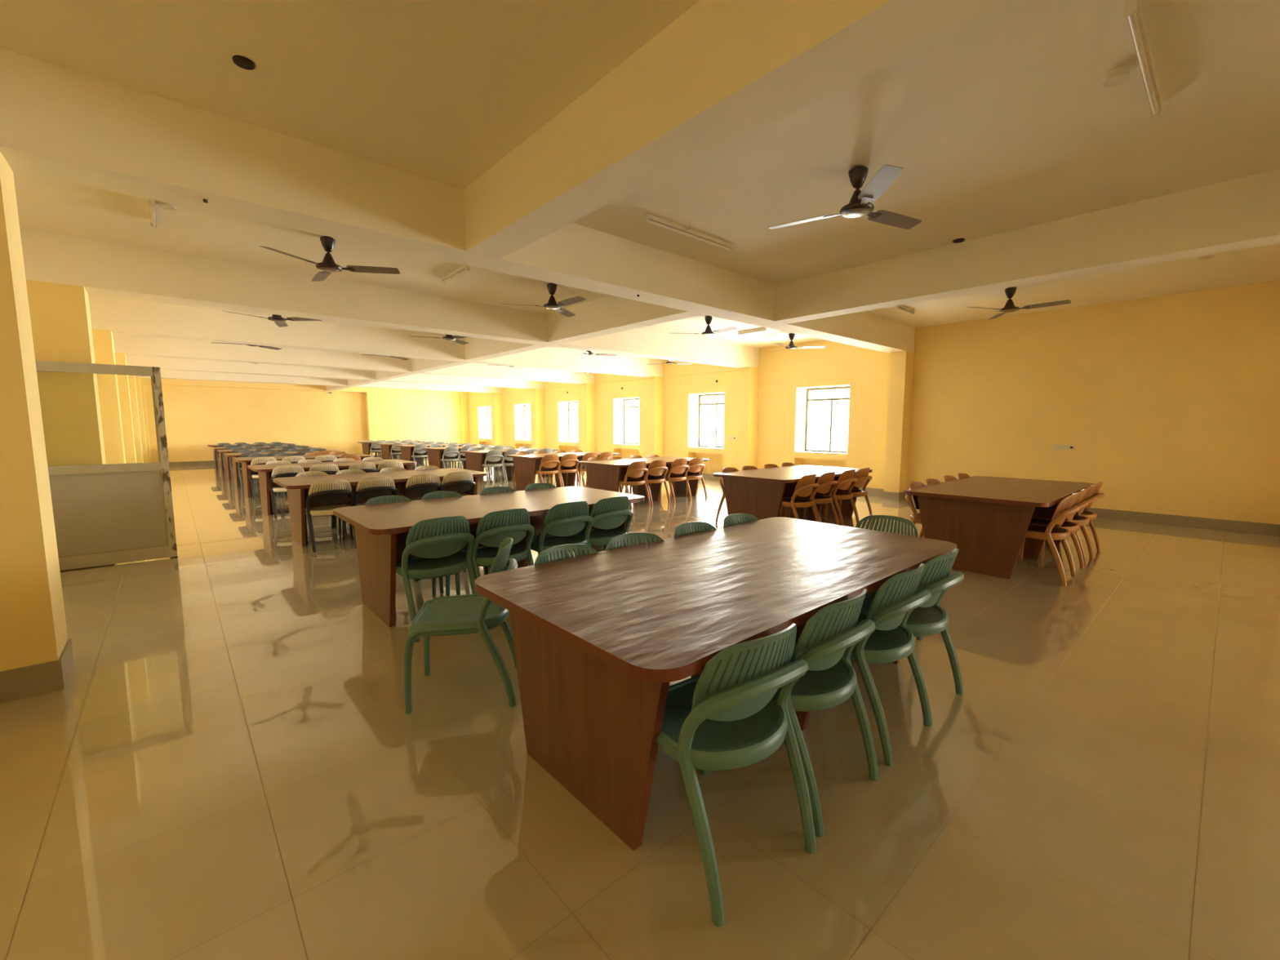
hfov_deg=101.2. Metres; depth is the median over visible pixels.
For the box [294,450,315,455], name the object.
dining chair
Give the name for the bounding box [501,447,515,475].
dining chair
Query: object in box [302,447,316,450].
dining chair
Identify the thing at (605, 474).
dining table
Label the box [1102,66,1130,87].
junction box
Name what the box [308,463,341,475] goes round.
dining chair
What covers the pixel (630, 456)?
dining chair
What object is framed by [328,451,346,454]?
dining chair
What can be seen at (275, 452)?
dining chair
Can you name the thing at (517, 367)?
ceiling fan
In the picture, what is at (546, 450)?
dining chair
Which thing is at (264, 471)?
dining table
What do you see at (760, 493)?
dining table
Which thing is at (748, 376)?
pillar
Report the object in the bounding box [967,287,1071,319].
ceiling fan
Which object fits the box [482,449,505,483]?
dining chair
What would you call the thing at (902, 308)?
tube light
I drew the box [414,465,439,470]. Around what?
dining chair
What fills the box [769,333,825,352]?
ceiling fan
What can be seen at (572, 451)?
dining chair
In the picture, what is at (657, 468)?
dining chair
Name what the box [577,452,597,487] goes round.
dining chair
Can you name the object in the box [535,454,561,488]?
dining chair
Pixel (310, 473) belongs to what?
dining chair
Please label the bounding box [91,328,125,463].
column
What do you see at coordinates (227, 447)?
dining chair
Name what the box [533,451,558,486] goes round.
dining chair
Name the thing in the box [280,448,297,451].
dining chair
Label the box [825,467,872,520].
dining chair
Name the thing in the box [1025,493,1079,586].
dining chair
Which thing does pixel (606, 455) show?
dining chair
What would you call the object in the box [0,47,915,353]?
ceiling beam
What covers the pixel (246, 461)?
dining table
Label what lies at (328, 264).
ceiling fan
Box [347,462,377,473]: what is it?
dining chair
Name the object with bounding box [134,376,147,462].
pillar
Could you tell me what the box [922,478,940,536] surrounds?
dining chair
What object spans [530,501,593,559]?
dining chair
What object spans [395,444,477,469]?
dining table
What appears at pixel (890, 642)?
dining chair
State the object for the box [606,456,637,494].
dining chair
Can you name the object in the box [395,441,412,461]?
dining chair
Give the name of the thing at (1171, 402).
wall
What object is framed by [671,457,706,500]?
dining chair
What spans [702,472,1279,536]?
baseboard
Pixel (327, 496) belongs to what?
dining chair
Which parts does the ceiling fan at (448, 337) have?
motor, blade, blade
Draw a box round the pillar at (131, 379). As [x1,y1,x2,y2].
[128,375,143,462]
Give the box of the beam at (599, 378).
[595,373,648,383]
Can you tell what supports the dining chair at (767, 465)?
on the floor
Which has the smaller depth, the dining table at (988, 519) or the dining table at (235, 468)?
the dining table at (988, 519)
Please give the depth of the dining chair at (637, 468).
9.05 m
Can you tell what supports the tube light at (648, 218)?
attached to the ceiling
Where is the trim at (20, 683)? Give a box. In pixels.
[0,638,74,703]
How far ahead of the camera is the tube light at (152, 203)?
4.39 m
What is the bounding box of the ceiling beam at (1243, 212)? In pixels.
[774,168,1279,324]
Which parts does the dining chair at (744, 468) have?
backrest, leg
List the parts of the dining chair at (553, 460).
leg, rail, backrest, lumbar panel, leg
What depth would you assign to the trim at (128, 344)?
11.93 m
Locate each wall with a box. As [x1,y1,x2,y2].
[144,384,461,462]
[467,280,1279,524]
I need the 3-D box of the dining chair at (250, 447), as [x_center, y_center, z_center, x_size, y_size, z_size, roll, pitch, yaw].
[-11.596,-0.624,15.780,0.498,0.808,0.548,-5,8,-42]
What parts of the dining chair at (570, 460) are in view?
leg, leg, backrest, rail, lumbar panel, leg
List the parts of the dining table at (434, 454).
panel, modesty panel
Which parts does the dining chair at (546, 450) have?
backrest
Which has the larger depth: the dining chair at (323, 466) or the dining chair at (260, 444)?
the dining chair at (260, 444)
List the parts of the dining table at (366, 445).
panel, modesty panel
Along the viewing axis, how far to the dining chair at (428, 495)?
4.86 m
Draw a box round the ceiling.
[0,0,1279,360]
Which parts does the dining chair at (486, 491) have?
backrest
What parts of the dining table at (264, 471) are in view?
panel, modesty panel, modesty panel, panel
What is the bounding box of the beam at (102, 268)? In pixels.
[19,228,759,368]
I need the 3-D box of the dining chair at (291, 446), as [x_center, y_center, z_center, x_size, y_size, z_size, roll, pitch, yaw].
[-10.838,-0.694,16.457,0.498,0.808,0.548,-5,8,-41]
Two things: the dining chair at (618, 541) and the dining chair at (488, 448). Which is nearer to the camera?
the dining chair at (618, 541)
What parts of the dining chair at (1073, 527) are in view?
leg, seat, leg, lumbar panel, rail, leg, backrest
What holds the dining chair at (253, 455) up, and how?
on the floor
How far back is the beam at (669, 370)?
14.10 m
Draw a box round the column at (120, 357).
[115,352,136,463]
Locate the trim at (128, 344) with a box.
[112,333,595,383]
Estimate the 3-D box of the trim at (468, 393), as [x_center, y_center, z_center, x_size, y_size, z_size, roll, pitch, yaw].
[-7.043,-4.042,23.474,0.025,0.458,3.175,-5,8,-41]
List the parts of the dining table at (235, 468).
panel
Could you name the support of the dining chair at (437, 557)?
on the floor
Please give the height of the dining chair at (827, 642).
0.808 m
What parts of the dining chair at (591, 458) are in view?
backrest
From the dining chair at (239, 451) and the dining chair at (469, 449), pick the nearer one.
the dining chair at (239, 451)
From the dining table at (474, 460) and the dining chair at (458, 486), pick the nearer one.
the dining chair at (458, 486)
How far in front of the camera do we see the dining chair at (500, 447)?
16.02 m
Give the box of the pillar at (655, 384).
[648,376,664,457]
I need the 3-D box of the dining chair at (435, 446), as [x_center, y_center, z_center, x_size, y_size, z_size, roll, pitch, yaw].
[-6.100,-0.639,15.928,0.498,0.808,0.548,-5,8,-41]
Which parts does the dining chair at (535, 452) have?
backrest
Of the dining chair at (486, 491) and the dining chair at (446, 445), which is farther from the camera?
the dining chair at (446, 445)
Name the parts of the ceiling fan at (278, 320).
blade, motor, motor, blade, blade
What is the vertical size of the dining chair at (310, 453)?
0.808 m
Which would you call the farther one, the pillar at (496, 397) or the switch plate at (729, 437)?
the pillar at (496, 397)
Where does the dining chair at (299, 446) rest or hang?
on the floor
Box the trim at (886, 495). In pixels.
[882,491,905,500]
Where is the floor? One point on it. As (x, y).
(229, 762)
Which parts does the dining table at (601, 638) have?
panel, panel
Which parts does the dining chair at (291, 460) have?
backrest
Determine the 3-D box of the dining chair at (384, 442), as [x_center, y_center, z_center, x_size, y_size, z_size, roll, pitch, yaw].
[-9.226,-1.004,19.419,0.498,0.808,0.548,-5,8,-41]
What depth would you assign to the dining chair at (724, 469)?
7.52 m
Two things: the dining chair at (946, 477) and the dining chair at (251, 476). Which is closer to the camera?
the dining chair at (946, 477)
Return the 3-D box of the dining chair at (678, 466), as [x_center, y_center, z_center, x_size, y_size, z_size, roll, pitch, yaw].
[0.629,-0.014,9.937,0.498,0.808,0.548,-5,8,-42]
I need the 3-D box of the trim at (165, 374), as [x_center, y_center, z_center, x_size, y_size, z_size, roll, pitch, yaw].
[-10.313,-3.503,18.313,11.810,0.458,0.345,-5,8,-41]
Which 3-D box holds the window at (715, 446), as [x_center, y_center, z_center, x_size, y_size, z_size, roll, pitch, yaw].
[1.902,-1.573,14.007,0.470,1.444,1.240,-5,8,-41]
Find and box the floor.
[0,457,1279,959]
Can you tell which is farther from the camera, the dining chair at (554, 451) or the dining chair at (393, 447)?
the dining chair at (393, 447)
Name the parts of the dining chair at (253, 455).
backrest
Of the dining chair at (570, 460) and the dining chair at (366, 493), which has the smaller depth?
the dining chair at (366, 493)
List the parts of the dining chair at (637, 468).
leg, seat, rail, lumbar panel, backrest, leg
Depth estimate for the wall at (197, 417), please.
20.44 m
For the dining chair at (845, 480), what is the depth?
7.30 m
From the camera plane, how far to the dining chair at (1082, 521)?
5.39 m
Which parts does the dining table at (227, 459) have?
panel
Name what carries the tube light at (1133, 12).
attached to the ceiling
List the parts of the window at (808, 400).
sill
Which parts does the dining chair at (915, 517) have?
rail, leg, lumbar panel, backrest, leg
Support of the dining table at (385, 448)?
on the floor
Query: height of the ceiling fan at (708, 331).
0.310 m
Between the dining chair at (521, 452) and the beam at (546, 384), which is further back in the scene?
the beam at (546, 384)
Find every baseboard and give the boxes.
[168,455,390,466]
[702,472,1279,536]
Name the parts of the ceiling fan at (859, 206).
blade, motor, plate, motor, blade, blade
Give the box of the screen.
[35,360,177,570]
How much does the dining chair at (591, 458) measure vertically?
0.808 m
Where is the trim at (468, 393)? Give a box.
[466,391,491,395]
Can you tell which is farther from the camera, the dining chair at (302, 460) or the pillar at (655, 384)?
the pillar at (655, 384)
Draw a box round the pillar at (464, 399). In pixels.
[459,395,469,444]
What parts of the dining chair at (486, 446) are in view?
backrest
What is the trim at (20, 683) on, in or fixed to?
attached to the wall
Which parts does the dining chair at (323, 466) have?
rail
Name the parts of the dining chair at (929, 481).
backrest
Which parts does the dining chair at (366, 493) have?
leg, backrest, rail, lumbar panel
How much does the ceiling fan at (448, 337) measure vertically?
0.310 m
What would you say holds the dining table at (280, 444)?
on the floor
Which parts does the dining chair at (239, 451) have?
backrest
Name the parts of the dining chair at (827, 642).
leg, seat, lumbar panel, backrest, rail, leg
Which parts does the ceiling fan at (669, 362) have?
blade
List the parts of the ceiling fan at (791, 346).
motor, motor, blade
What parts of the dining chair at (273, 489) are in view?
leg, leg, rail, backrest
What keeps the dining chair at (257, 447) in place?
on the floor
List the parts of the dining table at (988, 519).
panel, panel, panel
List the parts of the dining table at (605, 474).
panel, modesty panel, panel, modesty panel, panel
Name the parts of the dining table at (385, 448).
panel, modesty panel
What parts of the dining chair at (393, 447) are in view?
lumbar panel, backrest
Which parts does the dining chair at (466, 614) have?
leg, leg, seat frame, seat, leg, rail, backrest, leg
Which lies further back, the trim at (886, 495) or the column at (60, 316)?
the trim at (886, 495)
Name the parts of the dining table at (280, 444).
panel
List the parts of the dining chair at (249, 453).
leg, backrest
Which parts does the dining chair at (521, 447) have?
backrest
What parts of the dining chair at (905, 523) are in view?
backrest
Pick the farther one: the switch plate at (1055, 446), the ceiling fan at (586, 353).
the ceiling fan at (586, 353)
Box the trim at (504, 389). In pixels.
[502,386,531,392]
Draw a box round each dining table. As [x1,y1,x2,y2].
[207,443,295,467]
[212,445,311,473]
[217,447,327,479]
[223,449,346,487]
[232,453,373,497]
[247,459,417,515]
[272,467,488,546]
[333,486,644,626]
[357,440,425,460]
[376,442,448,463]
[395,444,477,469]
[422,445,511,470]
[459,448,559,481]
[474,517,956,850]
[506,451,619,489]
[578,456,709,501]
[713,465,871,521]
[903,475,1093,578]
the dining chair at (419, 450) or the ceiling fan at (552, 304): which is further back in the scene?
the dining chair at (419, 450)
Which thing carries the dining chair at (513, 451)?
on the floor
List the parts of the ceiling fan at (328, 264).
blade, blade, motor, motor, plate, blade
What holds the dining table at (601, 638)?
on the floor
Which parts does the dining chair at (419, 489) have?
backrest, rail, lumbar panel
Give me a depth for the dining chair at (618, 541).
3.00 m
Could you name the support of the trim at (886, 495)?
attached to the wall at (1171, 402)
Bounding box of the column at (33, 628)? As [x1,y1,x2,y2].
[0,151,67,671]
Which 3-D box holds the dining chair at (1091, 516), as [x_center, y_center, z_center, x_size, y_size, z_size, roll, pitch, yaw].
[4.840,0.406,5.917,0.498,0.808,0.548,-5,8,-41]
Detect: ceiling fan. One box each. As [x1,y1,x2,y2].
[212,342,281,350]
[223,311,321,327]
[259,235,400,281]
[360,354,408,359]
[409,334,468,344]
[487,364,521,368]
[504,283,585,317]
[565,349,617,356]
[651,360,692,364]
[673,315,737,340]
[768,164,921,229]
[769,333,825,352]
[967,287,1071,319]
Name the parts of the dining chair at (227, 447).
leg, backrest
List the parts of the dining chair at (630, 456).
backrest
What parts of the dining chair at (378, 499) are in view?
backrest, leg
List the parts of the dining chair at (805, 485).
leg, leg, seat, lumbar panel, rail, backrest, leg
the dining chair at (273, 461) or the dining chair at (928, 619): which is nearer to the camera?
the dining chair at (928, 619)
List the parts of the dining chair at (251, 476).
leg, leg, rail, backrest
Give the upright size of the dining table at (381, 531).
0.750 m
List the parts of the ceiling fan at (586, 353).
blade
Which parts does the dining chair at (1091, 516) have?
seat, leg, rail, backrest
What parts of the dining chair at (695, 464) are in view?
seat, lumbar panel, rail, backrest, leg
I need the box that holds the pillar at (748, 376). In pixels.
[737,366,759,471]
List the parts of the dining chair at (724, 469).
leg, rail, backrest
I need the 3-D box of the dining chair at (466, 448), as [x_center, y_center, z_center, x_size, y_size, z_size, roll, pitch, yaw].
[-5.160,-0.600,15.554,0.498,0.808,0.548,-5,8,-42]
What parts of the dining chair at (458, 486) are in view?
backrest, rail, lumbar panel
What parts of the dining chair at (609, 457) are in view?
backrest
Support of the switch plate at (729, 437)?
attached to the wall at (1171, 402)
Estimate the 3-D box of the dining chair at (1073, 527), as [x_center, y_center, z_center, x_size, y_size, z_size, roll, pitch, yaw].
[4.095,0.475,5.253,0.498,0.808,0.548,-5,8,-42]
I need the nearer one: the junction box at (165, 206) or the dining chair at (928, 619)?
the dining chair at (928, 619)
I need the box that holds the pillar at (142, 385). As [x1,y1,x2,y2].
[140,383,151,462]
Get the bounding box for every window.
[484,406,491,439]
[521,404,530,440]
[560,401,578,442]
[616,398,639,445]
[691,393,724,448]
[795,386,849,454]
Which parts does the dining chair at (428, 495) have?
leg, backrest, leg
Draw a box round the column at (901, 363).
[884,351,914,493]
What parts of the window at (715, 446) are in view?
sill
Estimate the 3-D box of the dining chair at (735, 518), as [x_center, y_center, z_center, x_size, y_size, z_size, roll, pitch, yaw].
[0.813,0.658,3.505,0.498,0.808,0.548,-5,8,-41]
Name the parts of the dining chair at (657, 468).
leg, seat, lumbar panel, backrest, rail, leg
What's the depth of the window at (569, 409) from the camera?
19.29 m
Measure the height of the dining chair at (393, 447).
0.808 m
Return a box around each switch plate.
[728,436,736,439]
[1053,444,1075,449]
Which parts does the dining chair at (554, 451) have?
backrest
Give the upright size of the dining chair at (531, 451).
0.808 m
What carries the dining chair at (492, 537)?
on the floor
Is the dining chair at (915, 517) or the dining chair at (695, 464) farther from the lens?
the dining chair at (695, 464)
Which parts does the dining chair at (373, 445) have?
lumbar panel, backrest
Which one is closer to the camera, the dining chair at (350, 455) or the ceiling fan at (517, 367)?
the dining chair at (350, 455)
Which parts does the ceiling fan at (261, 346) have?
blade, blade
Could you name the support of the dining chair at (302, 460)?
on the floor
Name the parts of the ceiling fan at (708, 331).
blade, motor, motor, blade, blade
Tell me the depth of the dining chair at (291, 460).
10.50 m
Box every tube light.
[147,198,156,227]
[434,265,469,284]
[644,213,734,252]
[737,327,766,334]
[894,305,914,314]
[1123,0,1162,118]
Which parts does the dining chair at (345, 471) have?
leg, backrest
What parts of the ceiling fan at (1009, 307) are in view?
blade, blade, motor, plate, motor, blade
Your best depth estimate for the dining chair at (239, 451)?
12.90 m
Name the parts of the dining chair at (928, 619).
seat, leg, lumbar panel, rail, backrest, leg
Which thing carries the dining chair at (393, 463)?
on the floor
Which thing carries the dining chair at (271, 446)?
on the floor
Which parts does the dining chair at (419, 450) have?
rail, lumbar panel, backrest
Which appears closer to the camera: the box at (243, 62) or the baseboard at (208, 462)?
the box at (243, 62)
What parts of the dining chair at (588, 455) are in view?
leg, backrest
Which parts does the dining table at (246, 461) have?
panel, modesty panel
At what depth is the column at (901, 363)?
9.89 m
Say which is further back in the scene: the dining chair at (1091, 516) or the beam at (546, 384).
the beam at (546, 384)
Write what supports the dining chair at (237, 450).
on the floor
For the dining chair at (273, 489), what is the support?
on the floor
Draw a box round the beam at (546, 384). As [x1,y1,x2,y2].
[543,381,581,388]
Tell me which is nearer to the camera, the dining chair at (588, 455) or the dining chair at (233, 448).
the dining chair at (588, 455)
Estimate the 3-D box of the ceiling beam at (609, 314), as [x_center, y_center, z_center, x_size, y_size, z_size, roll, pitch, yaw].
[-5.893,-3.022,13.704,0.273,0.457,19.775,-5,8,-41]
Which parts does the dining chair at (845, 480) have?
leg, seat, leg, lumbar panel, rail, backrest, leg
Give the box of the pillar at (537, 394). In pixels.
[531,388,545,448]
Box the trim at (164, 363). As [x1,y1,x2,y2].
[125,355,543,388]
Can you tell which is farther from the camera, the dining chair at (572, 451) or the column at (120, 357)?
the dining chair at (572, 451)
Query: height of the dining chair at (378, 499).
0.808 m
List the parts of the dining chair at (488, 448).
backrest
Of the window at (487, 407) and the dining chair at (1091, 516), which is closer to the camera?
the dining chair at (1091, 516)
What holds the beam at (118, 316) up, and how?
attached to the wall at (1171, 402)
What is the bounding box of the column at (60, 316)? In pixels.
[26,279,106,466]
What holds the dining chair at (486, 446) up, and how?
on the floor
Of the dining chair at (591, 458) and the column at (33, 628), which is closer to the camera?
the column at (33, 628)
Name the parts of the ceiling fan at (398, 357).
blade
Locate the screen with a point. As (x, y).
(107, 513)
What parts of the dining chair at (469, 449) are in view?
backrest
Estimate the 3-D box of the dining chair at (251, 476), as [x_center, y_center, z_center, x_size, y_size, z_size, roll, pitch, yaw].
[-7.436,-0.063,10.406,0.498,0.808,0.548,-5,8,-42]
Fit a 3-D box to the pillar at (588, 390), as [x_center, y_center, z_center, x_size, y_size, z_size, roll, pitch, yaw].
[-1.695,-1.785,17.418,0.360,2.774,0.285,-5,8,-41]
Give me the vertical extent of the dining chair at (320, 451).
0.808 m
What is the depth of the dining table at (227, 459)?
13.94 m
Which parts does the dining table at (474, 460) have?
panel, modesty panel, panel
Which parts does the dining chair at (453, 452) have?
lumbar panel, backrest, rail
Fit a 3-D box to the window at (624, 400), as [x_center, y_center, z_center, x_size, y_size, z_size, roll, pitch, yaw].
[-0.258,-1.825,16.419,0.470,1.444,1.235,-5,8,-41]
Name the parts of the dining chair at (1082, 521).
leg, seat, lumbar panel, rail, leg, backrest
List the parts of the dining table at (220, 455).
panel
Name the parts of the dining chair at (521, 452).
leg, backrest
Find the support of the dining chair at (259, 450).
on the floor
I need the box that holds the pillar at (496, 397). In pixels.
[491,392,503,445]
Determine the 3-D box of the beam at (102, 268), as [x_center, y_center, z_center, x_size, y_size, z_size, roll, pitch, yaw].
[-1.700,-2.499,8.695,11.810,0.458,0.345,-5,8,-41]
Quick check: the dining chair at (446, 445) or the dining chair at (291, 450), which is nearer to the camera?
the dining chair at (291, 450)
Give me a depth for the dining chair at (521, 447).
15.06 m
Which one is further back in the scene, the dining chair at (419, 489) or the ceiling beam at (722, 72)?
the dining chair at (419, 489)
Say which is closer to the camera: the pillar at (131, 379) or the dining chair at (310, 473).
the dining chair at (310, 473)
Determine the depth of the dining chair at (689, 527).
3.35 m
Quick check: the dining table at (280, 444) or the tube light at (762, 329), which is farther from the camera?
the dining table at (280, 444)
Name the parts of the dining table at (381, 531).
panel, modesty panel, panel, modesty panel, panel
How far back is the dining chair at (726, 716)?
1.58 m
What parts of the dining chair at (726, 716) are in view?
leg, leg, leg, seat, lumbar panel, rail, backrest, leg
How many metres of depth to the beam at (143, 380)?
19.92 m
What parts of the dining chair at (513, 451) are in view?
leg, lumbar panel, backrest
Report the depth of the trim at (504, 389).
21.41 m
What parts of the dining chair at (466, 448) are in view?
backrest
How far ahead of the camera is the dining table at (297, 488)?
6.66 m
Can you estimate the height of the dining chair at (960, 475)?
0.808 m
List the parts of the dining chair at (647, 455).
backrest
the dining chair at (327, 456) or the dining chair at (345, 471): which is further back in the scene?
the dining chair at (327, 456)
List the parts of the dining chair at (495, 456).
leg, backrest, rail, lumbar panel, leg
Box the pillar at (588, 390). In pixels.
[581,382,595,452]
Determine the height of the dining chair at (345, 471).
0.808 m
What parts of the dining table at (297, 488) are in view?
panel, modesty panel, panel, modesty panel, panel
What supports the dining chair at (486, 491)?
on the floor
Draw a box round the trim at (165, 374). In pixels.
[134,369,502,392]
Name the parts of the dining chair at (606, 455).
backrest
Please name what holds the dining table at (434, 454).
on the floor
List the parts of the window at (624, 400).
sill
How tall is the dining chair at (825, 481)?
0.808 m
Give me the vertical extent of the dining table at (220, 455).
0.750 m
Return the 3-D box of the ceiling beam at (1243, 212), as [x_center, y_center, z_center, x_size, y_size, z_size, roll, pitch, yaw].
[6.895,-1.733,1.348,0.280,0.457,15.100,-5,8,-41]
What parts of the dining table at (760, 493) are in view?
panel, modesty panel, panel, panel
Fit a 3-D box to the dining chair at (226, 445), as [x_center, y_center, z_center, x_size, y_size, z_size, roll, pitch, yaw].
[-12.536,-0.663,16.154,0.498,0.808,0.548,-5,8,-41]
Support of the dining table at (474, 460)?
on the floor
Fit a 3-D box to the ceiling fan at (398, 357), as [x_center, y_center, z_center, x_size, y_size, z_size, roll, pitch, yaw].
[-5.629,-2.884,11.671,1.006,0.310,1.158,-3,7,-27]
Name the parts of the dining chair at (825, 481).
leg, leg, seat, leg, lumbar panel, rail, backrest, leg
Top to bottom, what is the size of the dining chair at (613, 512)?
0.808 m
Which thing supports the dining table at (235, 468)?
on the floor
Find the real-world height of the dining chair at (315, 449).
0.808 m
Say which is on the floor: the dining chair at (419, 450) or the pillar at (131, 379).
the dining chair at (419, 450)
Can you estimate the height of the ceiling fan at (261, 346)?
0.310 m
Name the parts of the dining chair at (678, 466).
leg, seat, lumbar panel, backrest, rail, leg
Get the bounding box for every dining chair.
[216,444,231,468]
[222,444,237,447]
[222,446,242,474]
[229,447,245,476]
[229,448,254,480]
[236,443,249,446]
[237,450,259,482]
[237,452,261,488]
[245,445,258,448]
[247,453,275,493]
[248,457,281,499]
[250,446,265,448]
[254,448,273,452]
[257,443,271,446]
[261,449,278,452]
[265,460,291,464]
[266,451,285,456]
[268,445,284,448]
[269,465,305,518]
[274,453,293,456]
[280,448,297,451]
[280,456,305,497]
[287,444,302,448]
[287,448,304,451]
[294,445,308,448]
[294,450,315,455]
[295,471,341,534]
[297,459,321,462]
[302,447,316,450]
[304,452,323,455]
[304,479,355,552]
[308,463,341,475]
[310,448,325,450]
[313,454,337,462]
[316,450,334,454]
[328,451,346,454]
[333,457,355,462]
[333,469,365,533]
[339,453,360,461]
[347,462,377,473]
[349,476,397,538]
[362,457,382,460]
[364,440,378,459]
[364,495,435,595]
[369,440,382,457]
[377,460,405,471]
[379,466,406,471]
[382,441,399,459]
[389,442,403,459]
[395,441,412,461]
[395,515,477,642]
[401,473,443,502]
[403,443,420,466]
[404,537,517,714]
[411,444,428,467]
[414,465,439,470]
[416,443,428,466]
[417,490,487,593]
[425,444,442,467]
[428,444,449,468]
[439,471,475,497]
[440,446,460,468]
[444,444,464,469]
[447,443,458,466]
[454,446,474,468]
[455,508,534,595]
[461,444,474,465]
[466,448,489,479]
[479,445,494,469]
[480,486,539,555]
[482,447,506,479]
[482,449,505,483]
[487,445,505,471]
[497,449,519,481]
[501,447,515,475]
[512,451,541,488]
[518,446,539,475]
[524,448,538,453]
[524,483,555,490]
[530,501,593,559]
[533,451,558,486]
[533,543,598,565]
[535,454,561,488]
[540,448,555,476]
[551,453,580,488]
[552,450,577,484]
[564,496,633,558]
[570,449,584,484]
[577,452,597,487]
[585,457,618,492]
[587,452,613,485]
[604,532,664,551]
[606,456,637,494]
[618,461,650,509]
[624,455,642,493]
[632,459,670,506]
[646,454,675,495]
[656,623,816,926]
[665,458,691,502]
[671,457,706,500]
[674,521,716,537]
[715,467,738,524]
[723,513,758,527]
[742,466,782,517]
[764,463,777,468]
[772,588,878,836]
[781,474,819,521]
[782,462,795,466]
[787,471,839,524]
[823,469,858,525]
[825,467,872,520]
[849,563,931,766]
[855,515,921,639]
[860,547,964,725]
[905,481,924,537]
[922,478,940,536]
[943,475,956,481]
[957,472,969,479]
[1019,488,1088,573]
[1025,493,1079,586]
[1044,481,1104,554]
[1064,484,1097,566]
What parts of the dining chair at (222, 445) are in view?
leg, backrest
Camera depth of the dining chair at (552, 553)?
2.70 m
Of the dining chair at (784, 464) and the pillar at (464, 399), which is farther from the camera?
the pillar at (464, 399)
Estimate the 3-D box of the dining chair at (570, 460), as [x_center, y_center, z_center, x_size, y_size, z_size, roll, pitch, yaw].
[-1.648,-0.191,11.633,0.498,0.808,0.548,-5,8,-42]
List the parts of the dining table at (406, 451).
panel, modesty panel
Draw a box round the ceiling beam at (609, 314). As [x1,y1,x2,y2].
[325,294,702,391]
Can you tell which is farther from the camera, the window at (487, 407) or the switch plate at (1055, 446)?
the window at (487, 407)
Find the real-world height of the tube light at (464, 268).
0.065 m
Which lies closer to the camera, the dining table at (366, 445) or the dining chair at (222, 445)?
the dining chair at (222, 445)
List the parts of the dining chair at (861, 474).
leg, leg, seat, lumbar panel, rail, backrest, leg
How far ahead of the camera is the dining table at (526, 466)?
11.69 m
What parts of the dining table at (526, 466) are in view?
panel, modesty panel, panel, modesty panel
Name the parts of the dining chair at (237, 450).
leg, backrest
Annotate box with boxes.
[160,203,177,210]
[231,55,255,70]
[952,238,964,243]
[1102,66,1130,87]
[1199,256,1214,260]
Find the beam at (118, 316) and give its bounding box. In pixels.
[88,295,663,377]
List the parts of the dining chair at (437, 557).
leg, leg, seat, seat frame, backrest, rail, lumbar panel, leg, leg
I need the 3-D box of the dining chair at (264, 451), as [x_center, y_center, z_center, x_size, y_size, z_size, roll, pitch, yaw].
[-9.162,-0.342,13.085,0.498,0.808,0.548,-5,8,-41]
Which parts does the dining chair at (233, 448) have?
backrest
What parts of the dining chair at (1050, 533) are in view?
leg, seat, leg, lumbar panel, rail, backrest, leg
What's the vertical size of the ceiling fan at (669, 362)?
0.310 m
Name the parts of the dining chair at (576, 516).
leg, leg, seat, rail, backrest, lumbar panel, leg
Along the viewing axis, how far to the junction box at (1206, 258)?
5.71 m
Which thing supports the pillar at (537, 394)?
attached to the wall at (1171, 402)
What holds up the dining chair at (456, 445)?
on the floor
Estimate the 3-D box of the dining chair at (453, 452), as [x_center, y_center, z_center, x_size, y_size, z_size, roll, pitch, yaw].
[-5.522,-0.566,15.231,0.498,0.808,0.548,-5,8,-42]
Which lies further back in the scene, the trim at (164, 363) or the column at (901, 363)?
the trim at (164, 363)
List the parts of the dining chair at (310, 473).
backrest, leg, leg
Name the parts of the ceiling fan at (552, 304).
motor, motor, plate, blade, blade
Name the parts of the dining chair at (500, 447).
backrest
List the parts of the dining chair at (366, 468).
rail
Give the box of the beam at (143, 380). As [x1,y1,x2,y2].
[139,377,466,395]
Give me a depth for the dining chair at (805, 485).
6.62 m
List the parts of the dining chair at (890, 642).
leg, leg, seat, lumbar panel, rail, backrest, leg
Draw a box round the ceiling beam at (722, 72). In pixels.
[463,0,1014,258]
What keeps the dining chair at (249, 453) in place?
on the floor
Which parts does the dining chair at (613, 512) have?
seat, leg, rail, backrest, lumbar panel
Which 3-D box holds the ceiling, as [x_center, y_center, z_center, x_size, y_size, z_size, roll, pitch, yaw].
[-0.879,-2.771,7.891,12.610,0.250,35.920,-5,8,-41]
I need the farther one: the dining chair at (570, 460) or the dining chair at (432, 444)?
the dining chair at (432, 444)
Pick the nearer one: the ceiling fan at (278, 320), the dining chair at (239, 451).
the ceiling fan at (278, 320)
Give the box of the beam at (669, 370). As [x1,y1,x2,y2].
[663,360,739,377]
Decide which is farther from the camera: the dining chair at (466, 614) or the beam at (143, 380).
the beam at (143, 380)
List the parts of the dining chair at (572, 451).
backrest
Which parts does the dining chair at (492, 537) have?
leg, leg, seat, backrest, rail, lumbar panel, leg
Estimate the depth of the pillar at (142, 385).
17.46 m
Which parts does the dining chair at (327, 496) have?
leg, leg, seat, backrest, rail, lumbar panel, leg, leg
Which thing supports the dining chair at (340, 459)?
on the floor
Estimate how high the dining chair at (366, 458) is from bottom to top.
0.808 m
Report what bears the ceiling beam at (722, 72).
attached to the ceiling
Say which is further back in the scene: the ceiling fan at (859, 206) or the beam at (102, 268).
the beam at (102, 268)
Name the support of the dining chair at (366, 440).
on the floor
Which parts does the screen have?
rail, rail, panel, rail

